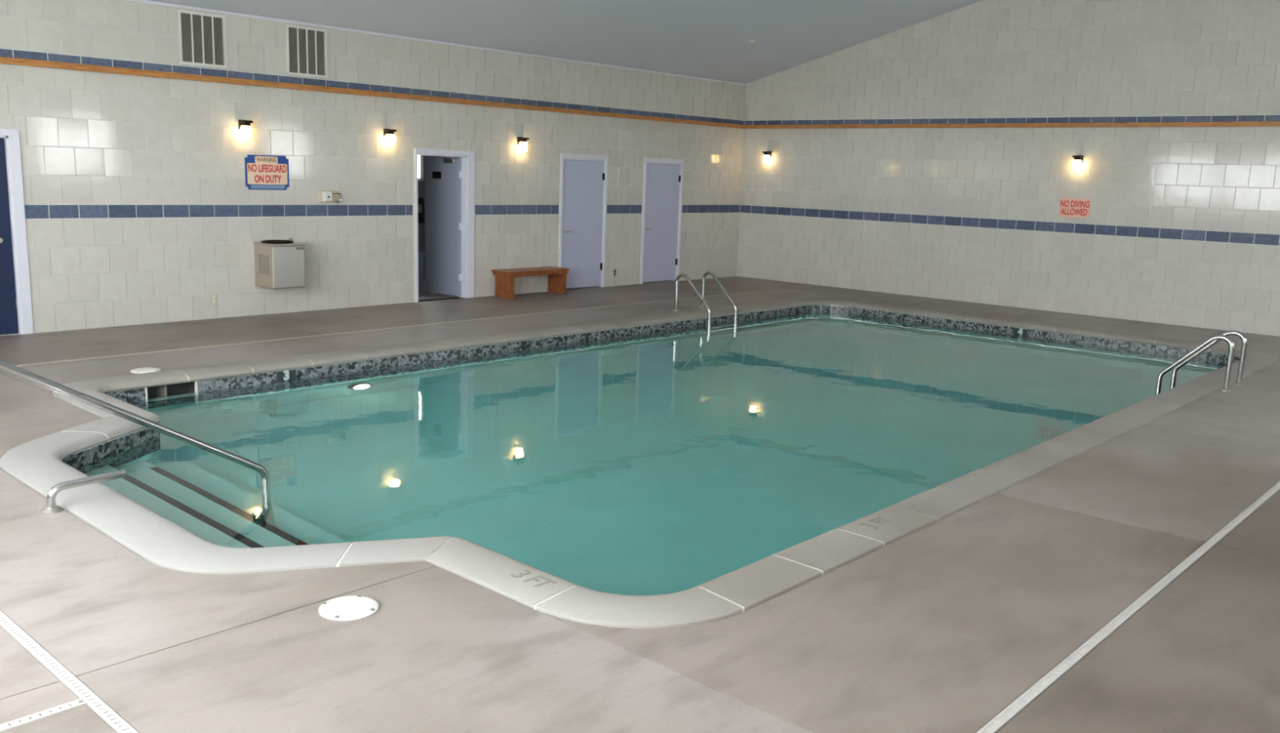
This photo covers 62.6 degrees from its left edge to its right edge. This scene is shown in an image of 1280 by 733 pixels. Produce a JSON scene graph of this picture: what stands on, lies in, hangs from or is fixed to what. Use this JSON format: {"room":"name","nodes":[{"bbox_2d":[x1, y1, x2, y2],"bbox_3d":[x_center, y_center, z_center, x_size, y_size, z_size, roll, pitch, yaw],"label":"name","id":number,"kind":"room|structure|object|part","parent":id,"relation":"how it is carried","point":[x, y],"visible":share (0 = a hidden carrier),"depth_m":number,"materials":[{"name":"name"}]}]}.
{"room":"indoor swimming pool","nodes":[
{"label":"indoor swimming pool","id":0,"kind":"room"},
{"bbox_2d":[0,0,746,336],"bbox_3d":[-4.244,-2.529,13.549,0.162,3.820,18.160,11,14,41],"label":"wall","id":1,"kind":"structure","parent":0,"point":[140,209],"depth_m":13.35,"materials":[{"name":"white tile"}]},
{"bbox_2d":[0,128,33,334],"bbox_3d":[-6.943,-1.357,10.783,0.188,2.140,1.140,11,14,41],"label":"door","id":2,"kind":"structure","parent":1,"relation":"in","point":[13,236],"depth_m":11.09,"materials":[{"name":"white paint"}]},
{"bbox_2d":[177,9,226,68],"bbox_3d":[-5.071,-3.790,12.208,0.021,0.600,0.560,11,14,41],"label":"air vent","id":3,"kind":"object","parent":1,"relation":"in","point":[202,42],"visible":1,"depth_m":12.20,"materials":[{"name":"white plastic"}]},
{"bbox_2d":[210,293,216,303],"bbox_3d":[-5.170,-0.818,12.762,0.010,0.116,0.072,11,14,41],"label":"outlet cover","id":4,"kind":"object","parent":1,"relation":"attached to","point":[213,297],"visible":1,"depth_m":12.76,"materials":[{"name":"beige plastic"}]},
{"bbox_2d":[238,120,253,138],"bbox_3d":[-4.751,-2.856,12.679,0.144,0.226,0.124,11,14,41],"label":"wall sconce","id":5,"kind":"object","parent":1,"relation":"attached to","point":[244,126],"visible":1,"depth_m":12.63,"materials":[{"name":"white glass"}]},
{"bbox_3d":[-4.747,-2.820,12.681,0.124,0.156,0.124,11,14,41],"label":"lamp shade","id":6,"kind":"part","parent":5,"relation":"part of","materials":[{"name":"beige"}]},
{"bbox_2d":[244,154,288,190],"bbox_3d":[-4.613,-2.401,13.032,0.014,0.420,0.575,11,14,41],"label":"notice board","id":7,"kind":"object","parent":1,"relation":"attached to","point":[267,172],"visible":1,"depth_m":13.02,"materials":[{"name":"blue"}]},
{"bbox_3d":[-4.611,-2.548,12.994,0.002,0.085,0.300,11,14,41],"label":"heading panel","id":8,"kind":"part","parent":7,"relation":"part of","materials":[{"name":"beige plastic"}]},
{"bbox_3d":[-4.610,-2.382,13.032,0.002,0.255,0.530,11,14,41],"label":"message panel","id":9,"kind":"part","parent":7,"relation":"part of","materials":[{"name":"beige plastic"}]},
{"bbox_3d":[-4.615,-2.228,13.061,0.002,0.045,0.460,11,14,41],"label":"footer panel","id":10,"kind":"part","parent":7,"relation":"part of","materials":[{"name":"blue plastic"}]},
{"bbox_2d":[253,237,305,288],"bbox_3d":[-4.475,-1.298,13.085,0.469,0.612,0.455,11,14,41],"label":"fountain","id":11,"kind":"object","parent":1,"relation":"attached to","point":[278,264],"visible":1,"depth_m":12.94,"materials":[{"name":"silver metal"}]},
{"bbox_2d":[257,254,262,273],"bbox_3d":[-4.688,-1.265,12.986,0.062,0.230,0.005,11,14,41],"label":"grille","id":12,"kind":"object","parent":11,"relation":"attached to","point":[260,256],"depth_m":12.98,"materials":[{"name":"beige metal"}]},
{"bbox_2d":[262,254,265,274],"bbox_3d":[-4.621,-1.252,12.926,0.062,0.230,0.005,11,14,41],"label":"grille","id":13,"kind":"object","parent":11,"relation":"attached to","point":[263,255],"depth_m":12.92,"materials":[{"name":"beige metal"}]},
{"bbox_2d":[265,255,269,275],"bbox_3d":[-4.555,-1.239,12.867,0.062,0.230,0.005,11,14,41],"label":"grille","id":14,"kind":"object","parent":11,"relation":"attached to","point":[267,257],"depth_m":12.86,"materials":[{"name":"beige metal"}]},
{"bbox_2d":[261,240,293,243],"bbox_3d":[-4.487,-1.544,13.033,0.360,0.024,0.400,11,14,41],"label":"basin","id":15,"kind":"object","parent":11,"relation":"in","point":[264,241],"depth_m":13.00,"materials":[{"name":"brown metal"}]},
{"bbox_3d":[-4.317,-1.223,12.953,0.008,0.498,0.416,11,14,41],"label":"panel","id":16,"kind":"part","parent":11,"relation":"part of","materials":[{"name":"silver metal"}]},
{"bbox_2d":[285,24,327,78],"bbox_3d":[-4.171,-3.939,13.182,0.021,0.600,0.560,11,14,41],"label":"air vent","id":17,"kind":"object","parent":1,"relation":"in","point":[306,47],"visible":1,"depth_m":13.18,"materials":[{"name":"white plastic"}]},
{"bbox_2d":[318,190,342,202],"bbox_3d":[-4.014,-2.207,13.680,0.100,0.156,0.310,11,14,41],"label":"control box","id":18,"kind":"object","parent":1,"relation":"attached to","point":[324,196],"visible":1,"depth_m":13.63,"materials":[{"name":"beige plastic"}]},
{"bbox_3d":[-3.955,-2.211,13.723,0.071,0.152,0.136,11,14,41],"label":"curved handle","id":19,"kind":"part","parent":18,"relation":"part of","materials":[{"name":"silver metal"}]},
{"bbox_2d":[0,56,744,128],"bbox_3d":[-4.082,-3.525,13.356,0.045,0.067,18.000,11,14,41],"label":"trim","id":20,"kind":"structure","parent":1,"relation":"attached to","point":[6,60],"depth_m":13.32,"materials":[{"name":"orange wood"}]},
{"bbox_2d":[383,128,396,145],"bbox_3d":[-3.363,-3.089,14.170,0.157,0.216,0.156,11,14,41],"label":"wall sconce","id":21,"kind":"object","parent":1,"relation":"attached to","point":[389,137],"visible":1,"depth_m":14.12,"materials":[{"name":"white glass"}]},
{"bbox_3d":[-3.364,-3.055,14.176,0.156,0.146,0.156,11,14,41],"label":"lamp shade","id":22,"kind":"part","parent":21,"relation":"part of","materials":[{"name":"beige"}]},
{"bbox_2d":[124,0,746,85],"bbox_3d":[-4.073,-4.284,13.217,0.020,0.030,17.980,11,14,41],"label":"trim","id":23,"kind":"structure","parent":1,"relation":"attached to","point":[136,1],"depth_m":14.12,"materials":[{"name":"white paint"}]},
{"bbox_2d":[414,148,475,302],"bbox_3d":[-3.132,-2.089,15.447,0.928,2.140,1.048,11,14,41],"label":"door","id":24,"kind":"structure","parent":1,"relation":"in","point":[450,180],"depth_m":15.59,"materials":[{"name":"white paint"}]},
{"bbox_3d":[-3.024,-2.847,15.663,0.200,0.100,0.007,11,14,40],"label":"sign plate","id":25,"kind":"part","parent":24,"relation":"part of","materials":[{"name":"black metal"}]},
{"bbox_2d":[517,137,528,152],"bbox_3d":[-1.770,-3.351,15.904,0.144,0.226,0.124,11,14,41],"label":"wall sconce","id":26,"kind":"object","parent":1,"relation":"attached to","point":[522,141],"visible":1,"depth_m":15.85,"materials":[{"name":"white glass"}]},
{"bbox_3d":[-1.766,-3.315,15.906,0.124,0.156,0.124,11,14,41],"label":"lamp shade","id":27,"kind":"part","parent":26,"relation":"part of","materials":[{"name":"beige glass"}]},
{"bbox_2d":[558,154,608,288],"bbox_3d":[-0.969,-2.355,17.215,0.230,2.165,1.060,11,14,41],"label":"door","id":28,"kind":"structure","parent":1,"relation":"in","point":[583,178],"depth_m":17.18,"materials":[{"name":"white paint"}]},
{"bbox_2d":[613,269,616,275],"bbox_3d":[-0.429,-1.595,17.894,0.010,0.116,0.072,11,14,41],"label":"outlet cover","id":29,"kind":"object","parent":1,"relation":"attached to","point":[614,270],"visible":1,"depth_m":17.89,"materials":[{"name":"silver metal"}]},
{"bbox_2d":[640,158,684,284],"bbox_3d":[0.347,-2.574,18.638,0.230,2.165,1.040,11,14,41],"label":"door","id":30,"kind":"structure","parent":1,"relation":"in","point":[663,179],"depth_m":18.60,"materials":[{"name":"white paint"}]},
{"bbox_2d":[417,155,441,278],"bbox_3d":[-4.486,-2.631,17.155,0.100,2.500,3.400,11,14,41],"label":"wall","id":31,"kind":"structure","parent":0,"point":[421,184],"depth_m":17.96,"materials":[{"name":"grey"}]},
{"bbox_2d":[417,155,422,180],"bbox_3d":[-3.977,-3.402,17.539,0.040,0.590,0.820,11,14,41],"label":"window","id":32,"kind":"structure","parent":31,"relation":"in","point":[420,178],"depth_m":17.82,"materials":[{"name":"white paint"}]},
{"bbox_2d":[417,198,423,223],"bbox_3d":[-3.804,-2.623,17.732,0.144,0.420,0.320,11,14,41],"label":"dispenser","id":33,"kind":"object","parent":31,"relation":"attached to","point":[420,201],"visible":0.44,"depth_m":17.75,"materials":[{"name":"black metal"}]},
{"bbox_2d":[146,0,982,84],"bbox_3d":[1.120,-4.186,8.447,14.320,1.910,18.320,11,14,41],"label":"ceiling","id":34,"kind":"structure","parent":0,"point":[708,39],"depth_m":15.45,"materials":[{"name":"white paint"}]},
{"bbox_2d":[747,40,757,44],"bbox_3d":[1.810,-5.224,16.967,0.159,0.073,0.154,-7,14,-40],"label":"smoke detector","id":35,"kind":"object","parent":34,"relation":"attached to","point":[751,42],"visible":1,"depth_m":16.93,"materials":[{"name":"white plastic"}]},
{"bbox_2d":[0,275,1279,732],"bbox_3d":[0.034,0.156,10.117,16.860,0.140,18.320,11,14,41],"label":"floor","id":36,"kind":"structure","parent":0,"point":[941,627],"depth_m":4.60,"materials":[{"name":"grey concrete"}]},
{"bbox_2d":[0,697,86,732],"bbox_3d":[-2.941,1.368,2.704,0.044,0.044,2.856,11,14,41],"label":"drain","id":37,"kind":"object","parent":36,"relation":"on","point":[62,708],"visible":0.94,"depth_m":3.64,"materials":[{"name":"grey plastic"}]},
{"bbox_2d":[0,610,138,732],"bbox_3d":[-2.458,1.108,4.207,12.106,0.044,0.044,11,14,41],"label":"drain","id":38,"kind":"object","parent":36,"relation":"on","point":[104,712],"visible":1,"depth_m":3.90,"materials":[{"name":"grey plastic"}]},
{"bbox_2d":[40,469,125,513],"bbox_3d":[-3.084,0.688,5.837,0.104,0.156,0.442,11,14,41],"label":"grab rail","id":39,"kind":"object","parent":36,"relation":"on","point":[51,508],"visible":1,"depth_m":5.77,"materials":[{"name":"silver metal"}]},
{"bbox_2d":[129,367,160,373],"bbox_3d":[-4.481,0.033,9.543,0.254,0.014,0.254,11,14,41],"label":"lid","id":40,"kind":"object","parent":36,"relation":"on","point":[144,370],"visible":1,"depth_m":9.51,"materials":[{"name":"white plastic"}]},
{"bbox_2d":[318,595,378,620],"bbox_3d":[-1.270,1.049,4.594,0.254,0.014,0.254,11,14,41],"label":"lid","id":41,"kind":"object","parent":36,"relation":"on","point":[359,606],"visible":1,"depth_m":4.57,"materials":[{"name":"white plastic"}]},
{"bbox_2d":[14,284,817,366],"bbox_3d":[-1.847,-0.623,13.726,0.044,0.044,15.055,11,14,41],"label":"drain","id":42,"kind":"object","parent":36,"relation":"on","point":[812,285],"visible":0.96,"depth_m":12.06,"materials":[{"name":"beige plastic"}]},
{"bbox_2d":[417,251,425,290],"bbox_3d":[-3.549,-1.491,16.437,0.396,0.580,0.396,11,14,41],"label":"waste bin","id":43,"kind":"object","parent":36,"relation":"on","point":[420,255],"visible":0.26,"depth_m":16.35,"materials":[{"name":"blue plastic"}]},
{"bbox_2d":[491,266,569,298],"bbox_3d":[-1.677,-1.299,16.222,0.419,0.402,1.230,11,14,41],"label":"wooden bench","id":44,"kind":"object","parent":36,"relation":"on","point":[557,276],"visible":1,"depth_m":15.96,"materials":[{"name":"red wood"}]},
{"bbox_3d":[-1.909,-1.171,15.703,0.022,0.322,0.080,11,14,41],"label":"leg trim","id":45,"kind":"part","parent":44,"relation":"part of","materials":[{"name":"red wood"}]},
{"bbox_3d":[-1.187,-1.290,16.484,0.022,0.322,0.080,11,14,41],"label":"leg trim","id":46,"kind":"part","parent":44,"relation":"part of","materials":[{"name":"red wood"}]},
{"bbox_2d":[0,297,1279,628],"bbox_3d":[1.109,0.871,10.575,6.840,1.680,12.730,11,14,41],"label":"swimming pool","id":47,"kind":"object","parent":36,"relation":"in","point":[41,464],"visible":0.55,"depth_m":6.52,"materials":[{"name":"beige"}]},
{"bbox_2d":[0,360,270,493],"bbox_3d":[-3.048,0.707,5.881,0.140,1.847,2.182,11,14,41],"label":"stair handrail","id":48,"kind":"object","parent":47,"relation":"on","point":[6,366],"visible":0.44,"depth_m":5.97,"materials":[{"name":"silver metal"}]},
{"bbox_2d":[75,311,1226,595],"bbox_3d":[1.101,1.123,10.622,6.216,1.845,12.106,11,14,41],"label":"pool water","id":49,"kind":"object","parent":47,"relation":"in","point":[669,461],"visible":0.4,"depth_m":8.28,"materials":[{"name":"teal liquid"}]},
{"bbox_2d":[672,271,737,326],"bbox_3d":[0.935,-0.587,15.062,0.717,1.490,0.704,11,14,41],"label":"pool ladder","id":50,"kind":"object","parent":36,"relation":"attached to","point":[704,304],"visible":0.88,"depth_m":14.98,"materials":[{"name":"silver metal"}]},
{"bbox_2d":[976,480,1279,732],"bbox_3d":[4.891,0.707,7.702,0.044,0.044,15.056,11,14,41],"label":"drain","id":51,"kind":"object","parent":36,"relation":"on","point":[998,722],"visible":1,"depth_m":4.65,"materials":[{"name":"grey plastic"}]},
{"bbox_2d":[1155,330,1247,395],"bbox_3d":[5.670,0.366,10.730,0.717,1.490,0.594,11,14,41],"label":"pool ladder","id":52,"kind":"object","parent":36,"relation":"on","point":[1210,342],"visible":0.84,"depth_m":10.59,"materials":[{"name":"silver metal"}]},
{"bbox_2d":[736,0,1279,337],"bbox_3d":[7.182,-3.335,15.416,14.320,5.470,0.162,11,14,41],"label":"wall","id":53,"kind":"structure","parent":0,"point":[1182,226],"depth_m":16.24,"materials":[{"name":"white tile"}]},
{"bbox_2d":[762,151,771,163],"bbox_3d":[2.361,-3.890,19.577,0.124,0.226,0.144,11,14,41],"label":"wall sconce","id":54,"kind":"object","parent":53,"relation":"attached to","point":[767,154],"visible":1,"depth_m":19.53,"materials":[{"name":"white glass"}]},
{"bbox_3d":[2.356,-3.855,19.578,0.124,0.156,0.124,11,14,41],"label":"lamp shade","id":55,"kind":"part","parent":54,"relation":"part of","materials":[{"name":"beige glass"}]},
{"bbox_2d":[744,121,1279,128],"bbox_3d":[7.136,-3.511,15.292,13.955,0.067,0.045,11,14,41],"label":"trim","id":56,"kind":"structure","parent":53,"relation":"attached to","point":[1186,124],"depth_m":16.23,"materials":[{"name":"orange wood"}]},
{"bbox_2d":[1058,197,1090,218],"bbox_3d":[6.597,-2.406,15.983,0.460,0.290,0.008,11,14,41],"label":"sign","id":57,"kind":"object","parent":53,"relation":"attached to","point":[1068,207],"visible":1,"depth_m":15.98,"materials":[{"name":"beige"}]},
{"bbox_2d":[1072,155,1084,170],"bbox_3d":[6.573,-3.059,15.812,0.124,0.226,0.144,11,14,41],"label":"wall sconce","id":58,"kind":"object","parent":53,"relation":"attached to","point":[1077,164],"visible":1,"depth_m":15.77,"materials":[{"name":"white glass"}]},
{"bbox_3d":[6.567,-3.024,15.813,0.124,0.156,0.124,11,14,41],"label":"lamp shade","id":59,"kind":"part","parent":58,"relation":"part of","materials":[{"name":"beige glass"}]}
]}

